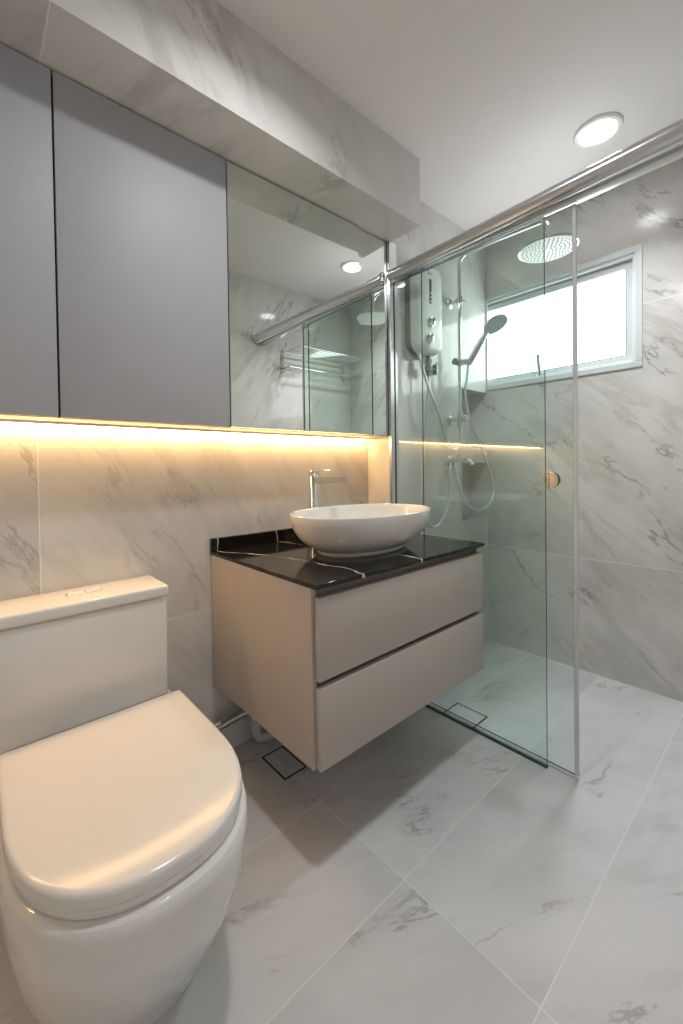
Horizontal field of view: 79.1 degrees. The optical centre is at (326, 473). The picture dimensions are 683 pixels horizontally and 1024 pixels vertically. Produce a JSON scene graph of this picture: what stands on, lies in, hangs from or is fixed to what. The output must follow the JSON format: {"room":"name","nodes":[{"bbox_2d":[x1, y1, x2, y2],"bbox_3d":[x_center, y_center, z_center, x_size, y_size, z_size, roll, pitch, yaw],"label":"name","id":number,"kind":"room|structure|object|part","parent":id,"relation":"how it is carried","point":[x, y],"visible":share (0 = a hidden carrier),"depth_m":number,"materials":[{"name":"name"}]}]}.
{"room":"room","nodes":[
{"label":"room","id":0,"kind":"room"},
{"bbox_2d":[0,424,368,746],"bbox_3d":[-0.607,-0.142,1.392,2.054,2.349,0.100,-2,1,-41],"label":"wall","id":1,"kind":"structure","parent":0,"point":[80,507],"depth_m":1.38,"materials":[{"name":"stone"}]},
{"bbox_2d":[0,43,229,429],"bbox_3d":[-0.801,-0.583,1.056,1.132,0.879,0.148,-2,1,-41],"label":"upper cabinet","id":2,"kind":"object","parent":1,"relation":"attached to","point":[114,277],"visible":0.98,"depth_m":1.13,"materials":[{"name":"grey laminate"}]},
{"bbox_3d":[-0.879,-0.580,0.903,0.480,0.878,0.018,-2,1,-41],"label":"door","id":3,"kind":"part","parent":2,"relation":"part of","materials":[{"name":"grey laminate"}]},
{"bbox_3d":[-0.801,-0.148,1.070,1.132,0.009,0.128,-2,1,-41],"label":"panel","id":4,"kind":"part","parent":2,"relation":"part of","materials":[{"name":"beige laminate"}]},
{"bbox_2d":[0,419,369,440],"bbox_3d":[-0.523,-0.146,1.374,1.918,0.012,0.024,-2,1,-41],"label":"led strip","id":5,"kind":"object","parent":2,"relation":"attached to","point":[2,421],"visible":1,"depth_m":1.34,"materials":[{"name":"plastic"}]},
{"bbox_2d":[213,707,249,730],"bbox_3d":[-0.370,0.888,1.488,0.248,0.060,0.067,-2,1,-41],"label":"pipe","id":6,"kind":"object","parent":1,"relation":"attached to","point":[238,714],"visible":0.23,"depth_m":1.48,"materials":[{"name":"metal"}]},
{"bbox_2d":[210,528,297,551],"bbox_3d":[-0.101,0.247,1.751,0.826,0.046,0.014,-2,1,-41],"label":"backsplash","id":7,"kind":"structure","parent":1,"relation":"attached to","point":[242,540],"depth_m":1.58,"materials":[{"name":"black stone"}]},
{"bbox_2d":[217,161,388,437],"bbox_3d":[-0.061,-0.603,1.687,0.810,0.879,0.159,-2,1,-41],"label":"mirror","id":8,"kind":"object","parent":1,"relation":"attached to","point":[308,306],"visible":0.85,"depth_m":1.56,"materials":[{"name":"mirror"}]},
{"bbox_3d":[-0.065,-0.168,1.706,0.810,0.009,0.128,-2,1,-41],"label":"panel","id":9,"kind":"part","parent":8,"relation":"part of","materials":[{"name":"beige laminate"}]},
{"bbox_3d":[0.213,-0.610,1.832,0.200,0.875,0.002,-2,1,-40],"label":"mirror pane","id":10,"kind":"part","parent":8,"relation":"part of","materials":[{"name":"mirror"}]},
{"bbox_2d":[211,548,483,772],"bbox_3d":[0.095,0.518,1.536,0.826,0.469,0.594,-2,1,-41],"label":"vanity cabinet","id":11,"kind":"object","parent":1,"relation":"attached to","point":[326,672],"visible":0.94,"depth_m":1.22,"materials":[{"name":"beige laminate"}]},
{"bbox_2d":[210,528,484,589],"bbox_3d":[0.092,0.254,1.530,0.830,0.058,0.601,-2,1,-41],"label":"countertop","id":12,"kind":"structure","parent":11,"relation":"on","point":[280,553],"depth_m":1.36,"materials":[{"name":"black stone"}]},
{"bbox_2d":[309,470,346,507],"bbox_3d":[0.003,0.128,1.617,0.054,0.284,0.211,-2,1,-41],"label":"tap","id":13,"kind":"object","parent":12,"relation":"on","point":[315,480],"visible":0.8,"depth_m":1.65,"materials":[{"name":"silver metal"}]},
{"bbox_3d":[-0.023,-0.002,1.642,0.043,0.024,0.126,-2,1,-41],"label":"lever","id":14,"kind":"part","parent":13,"relation":"part of","materials":[{"name":"silver metal"}]},
{"bbox_3d":[0.014,0.028,1.601,0.026,0.032,0.174,-2,1,-41],"label":"spout","id":15,"kind":"part","parent":13,"relation":"part of","materials":[{"name":"silver metal"}]},
{"bbox_2d":[289,503,430,557],"bbox_3d":[0.134,0.200,1.496,0.576,0.140,0.397,-2,1,-41],"label":"vessel basin","id":16,"kind":"object","parent":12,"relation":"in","point":[353,530],"visible":1,"depth_m":1.33,"materials":[{"name":"white ceramic"}]},
{"bbox_3d":[0.260,0.511,1.344,0.794,0.453,0.017,-2,1,-41],"label":"groove rail","id":17,"kind":"part","parent":11,"relation":"part of","materials":[{"name":"black metal"}]},
{"bbox_3d":[0.284,0.416,1.318,0.814,0.214,0.018,-2,1,-41],"label":"drawer","id":18,"kind":"part","parent":11,"relation":"part of","materials":[{"name":"beige laminate"}]},
{"bbox_3d":[0.287,0.646,1.322,0.814,0.214,0.018,-2,1,-41],"label":"drawer","id":19,"kind":"part","parent":11,"relation":"part of","materials":[{"name":"beige laminate"}]},
{"bbox_2d":[0,640,682,1023],"bbox_3d":[0.640,1.065,0.753,3.058,0.080,2.700,-2,1,-41],"label":"floor","id":20,"kind":"structure","parent":0,"point":[436,872],"depth_m":1.06,"materials":[{"name":"tile"}]},
{"bbox_2d":[0,575,247,1023],"bbox_3d":[-0.476,0.683,0.936,0.436,0.710,0.753,-2,1,-41],"label":"toilet","id":21,"kind":"object","parent":20,"relation":"on","point":[124,807],"visible":1,"depth_m":0.77,"materials":[{"name":"white ceramic"}]},
{"bbox_3d":[-0.672,0.515,1.159,0.402,0.292,0.150,-2,1,-41],"label":"tank","id":22,"kind":"part","parent":21,"relation":"part of","materials":[{"name":"white ceramic"}]},
{"bbox_3d":[-0.673,0.349,1.154,0.410,0.034,0.163,-2,1,-41],"label":"tank lid","id":23,"kind":"part","parent":21,"relation":"part of","materials":[{"name":"white ceramic"}]},
{"bbox_3d":[-0.675,0.331,1.156,0.092,0.003,0.026,-2,1,-41],"label":"flush plate","id":24,"kind":"part","parent":21,"relation":"part of","materials":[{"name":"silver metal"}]},
{"bbox_3d":[-0.409,0.631,0.857,0.415,0.026,0.513,-2,1,-41],"label":"lid","id":25,"kind":"part","parent":21,"relation":"part of","materials":[{"name":"white plastic"}]},
{"bbox_3d":[-0.411,0.653,0.860,0.408,0.016,0.514,-2,1,-41],"label":"seat","id":26,"kind":"part","parent":21,"relation":"part of","materials":[{"name":"white plastic"}]},
{"bbox_2d":[250,717,274,742],"bbox_3d":[-0.197,0.889,1.595,0.205,0.253,0.041,-1,1,-35],"label":"pipe","id":27,"kind":"object","parent":20,"relation":"on","point":[255,727],"visible":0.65,"depth_m":1.54,"materials":[{"name":"grey plastic"}]},
{"bbox_2d":[261,746,306,779],"bbox_3d":[-0.151,1.025,1.470,0.094,0.001,0.147,-2,1,-41],"label":"floor drain","id":28,"kind":"object","parent":20,"relation":"on","point":[281,759],"visible":1,"depth_m":1.47,"materials":[{"name":"grey tile"}]},
{"bbox_2d":[443,702,487,727],"bbox_3d":[0.579,1.010,1.729,0.122,0.001,0.142,-2,1,-41],"label":"floor drain","id":29,"kind":"object","parent":20,"relation":"on","point":[475,717],"visible":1,"depth_m":1.73,"materials":[{"name":"grey tile"}]},
{"bbox_2d":[394,216,547,768],"bbox_3d":[0.536,0.072,1.655,0.012,1.881,0.652,-2,1,-41],"label":"screen","id":30,"kind":"object","parent":20,"relation":"on","point":[427,706],"visible":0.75,"depth_m":1.49,"materials":[{"name":"clear glass"}]},
{"bbox_2d":[368,200,488,642],"bbox_3d":[0.548,-0.172,2.279,0.854,2.349,0.263,-2,1,-41],"label":"wall","id":31,"kind":"structure","parent":0,"point":[434,229],"depth_m":2.15,"materials":[{"name":"stone"}]},
{"bbox_2d":[387,241,398,503],"bbox_3d":[0.307,-0.420,1.898,0.050,1.268,0.014,-2,1,-41],"label":"post","id":32,"kind":"object","parent":31,"relation":"attached to","point":[391,247],"visible":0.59,"depth_m":1.89,"materials":[{"name":"silver metal"}]},
{"bbox_2d":[405,268,441,357],"bbox_3d":[0.480,-0.773,1.969,0.187,0.418,0.114,-2,1,-41],"label":"water heater","id":33,"kind":"object","parent":31,"relation":"attached to","point":[431,278],"visible":0.87,"depth_m":1.93,"materials":[{"name":"grey plastic"}]},
{"bbox_3d":[0.450,-0.783,2.000,0.183,0.398,0.027,-2,1,-41],"label":"plate","id":34,"kind":"part","parent":33,"relation":"part of","materials":[{"name":"grey plastic"}]},
{"bbox_3d":[0.482,-0.628,1.912,0.047,0.047,0.020,-2,1,-41],"label":"control knob","id":35,"kind":"part","parent":33,"relation":"part of","materials":[{"name":"silver metal"}]},
{"bbox_2d":[425,356,437,375],"bbox_3d":[0.503,-0.518,1.994,0.062,0.096,0.036,-1,1,-30],"label":"valve","id":36,"kind":"object","parent":33,"relation":"attached to","point":[430,370],"visible":0.98,"depth_m":1.98,"materials":[{"name":"grey metal"}]},
{"bbox_3d":[0.511,-0.502,1.995,0.042,0.050,0.035,-2,1,-41],"label":"lever","id":37,"kind":"part","parent":36,"relation":"part of","materials":[{"name":"metal"}]},
{"bbox_2d":[422,376,451,527],"bbox_3d":[0.564,-0.102,2.072,0.281,0.744,0.030,-2,1,-45],"label":"shower hose","id":38,"kind":"object","parent":36,"relation":"hanging from","point":[428,377],"visible":0.84,"depth_m":1.99,"materials":[{"name":"silver metal"}]},
{"bbox_3d":[0.491,-0.707,1.919,0.047,0.047,0.020,-2,1,-41],"label":"control knob","id":39,"kind":"part","parent":33,"relation":"part of","materials":[{"name":"silver metal"}]},
{"bbox_2d":[418,353,461,450],"bbox_3d":[0.578,-0.341,2.040,0.348,0.458,0.047,-2,1,-41],"label":"shower hose","id":40,"kind":"object","parent":33,"relation":"attached to","point":[419,354],"visible":0.96,"depth_m":1.98,"materials":[{"name":"silver metal"}]},
{"bbox_2d":[446,454,473,466],"bbox_3d":[0.698,-0.069,2.140,0.052,0.065,0.144,-2,1,-41],"label":"tap","id":41,"kind":"object","parent":31,"relation":"attached to","point":[457,459],"visible":0.94,"depth_m":2.15,"materials":[{"name":"silver metal"}]},
{"bbox_3d":[0.715,-0.059,2.124,0.025,0.045,0.098,-2,1,-41],"label":"spout","id":42,"kind":"part","parent":41,"relation":"part of","materials":[{"name":"silver metal"}]},
{"bbox_2d":[446,220,578,428],"bbox_3d":[0.821,-0.683,1.924,0.230,0.902,0.628,-2,1,-41],"label":"shower column","id":43,"kind":"structure","parent":31,"relation":"attached to","point":[557,245],"depth_m":1.84,"materials":[{"name":"silver metal"}]},
{"bbox_3d":[0.673,-0.580,2.138,0.029,0.035,0.034,-1,1,-33],"label":"slider knob","id":44,"kind":"part","parent":43,"relation":"part of","materials":[{"name":"grey plastic"}]},
{"bbox_2d":[467,314,507,364],"bbox_3d":[0.788,-0.656,2.042,0.119,0.206,0.207,-2,1,-41],"label":"shower","id":45,"kind":"object","parent":43,"relation":"attached to","point":[495,323],"visible":1,"depth_m":2.02,"materials":[{"name":"silver metal"}]},
{"bbox_2d":[453,364,494,510],"bbox_3d":[0.800,-0.181,2.196,0.339,0.761,0.086,-1,1,-27],"label":"shower hose","id":46,"kind":"object","parent":45,"relation":"hanging from","point":[468,366],"visible":1,"depth_m":2.15,"materials":[{"name":"silver metal"}]},
{"bbox_3d":[0.760,-0.631,2.075,0.032,0.156,0.120,-2,1,-41],"label":"handle","id":47,"kind":"part","parent":45,"relation":"part of","materials":[{"name":"silver metal"}]},
{"bbox_2d":[386,118,682,282],"bbox_3d":[0.703,-0.910,1.414,0.091,0.095,1.230,-2,1,-41],"label":"shower rail","id":48,"kind":"object","parent":31,"relation":"attached to","point":[526,211],"visible":0.98,"depth_m":1.32,"materials":[{"name":"metal"}]},
{"bbox_2d":[421,204,579,776],"bbox_3d":[0.632,0.063,1.590,0.034,1.878,0.608,-2,1,-41],"label":"sliding shower door","id":49,"kind":"structure","parent":48,"relation":"attached to","point":[553,479],"depth_m":1.36,"materials":[{"name":"clear glass"}]},
{"bbox_3d":[0.773,0.021,1.424,0.034,0.057,0.057,-2,1,-41],"label":"knob","id":50,"kind":"part","parent":49,"relation":"part of","materials":[{"name":"gold metal"}]},
{"bbox_2d":[216,0,682,230],"bbox_3d":[0.606,-1.363,0.716,3.058,0.080,2.700,-2,1,-41],"label":"ceiling","id":51,"kind":"structure","parent":0,"point":[491,98],"depth_m":1.38,"materials":[{"name":"paint"}]},
{"bbox_2d":[0,0,419,242],"bbox_3d":[-0.446,-1.176,1.246,1.950,0.281,0.325,-2,1,-41],"label":"beam","id":52,"kind":"structure","parent":51,"relation":"attached to","point":[193,69],"depth_m":1.21,"materials":[{"name":"stone"}]},
{"bbox_2d":[573,112,623,147],"bbox_3d":[1.062,-1.338,1.618,0.166,0.012,0.166,-2,1,-41],"label":"recessed light","id":53,"kind":"object","parent":51,"relation":"in","point":[599,129],"visible":1,"depth_m":1.61,"materials":[{"name":"white plastic"}]},
{"bbox_2d":[580,119,615,143],"bbox_3d":[1.062,-1.340,1.618,0.120,0.008,0.120,-2,1,-41],"label":"diffuser","id":54,"kind":"object","parent":53,"relation":"attached to","point":[599,131],"depth_m":1.61,"materials":[{"name":"white plastic"}]},
{"bbox_2d":[469,158,682,701],"bbox_3d":[1.724,-0.179,1.684,0.150,2.349,2.700,-2,1,-41],"label":"wall","id":55,"kind":"structure","parent":0,"point":[630,420],"depth_m":2.02,"materials":[{"name":"stone"}]},
{"bbox_2d":[485,243,642,390],"bbox_3d":[1.186,-0.770,2.227,0.081,0.556,0.854,-2,1,-41],"label":"window","id":56,"kind":"structure","parent":55,"relation":"in","point":[609,294],"depth_m":2.14,"materials":[{"name":"white glass"}]},
{"bbox_3d":[1.154,-0.587,2.238,0.033,0.118,0.035,-2,1,-41],"label":"handle","id":57,"kind":"part","parent":56,"relation":"part of","materials":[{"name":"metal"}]},
{"bbox_3d":[1.185,-0.765,2.245,0.006,0.410,0.745,-2,1,-41],"label":"pane","id":58,"kind":"part","parent":56,"relation":"part of","materials":[{"name":"white glass"}]}
]}

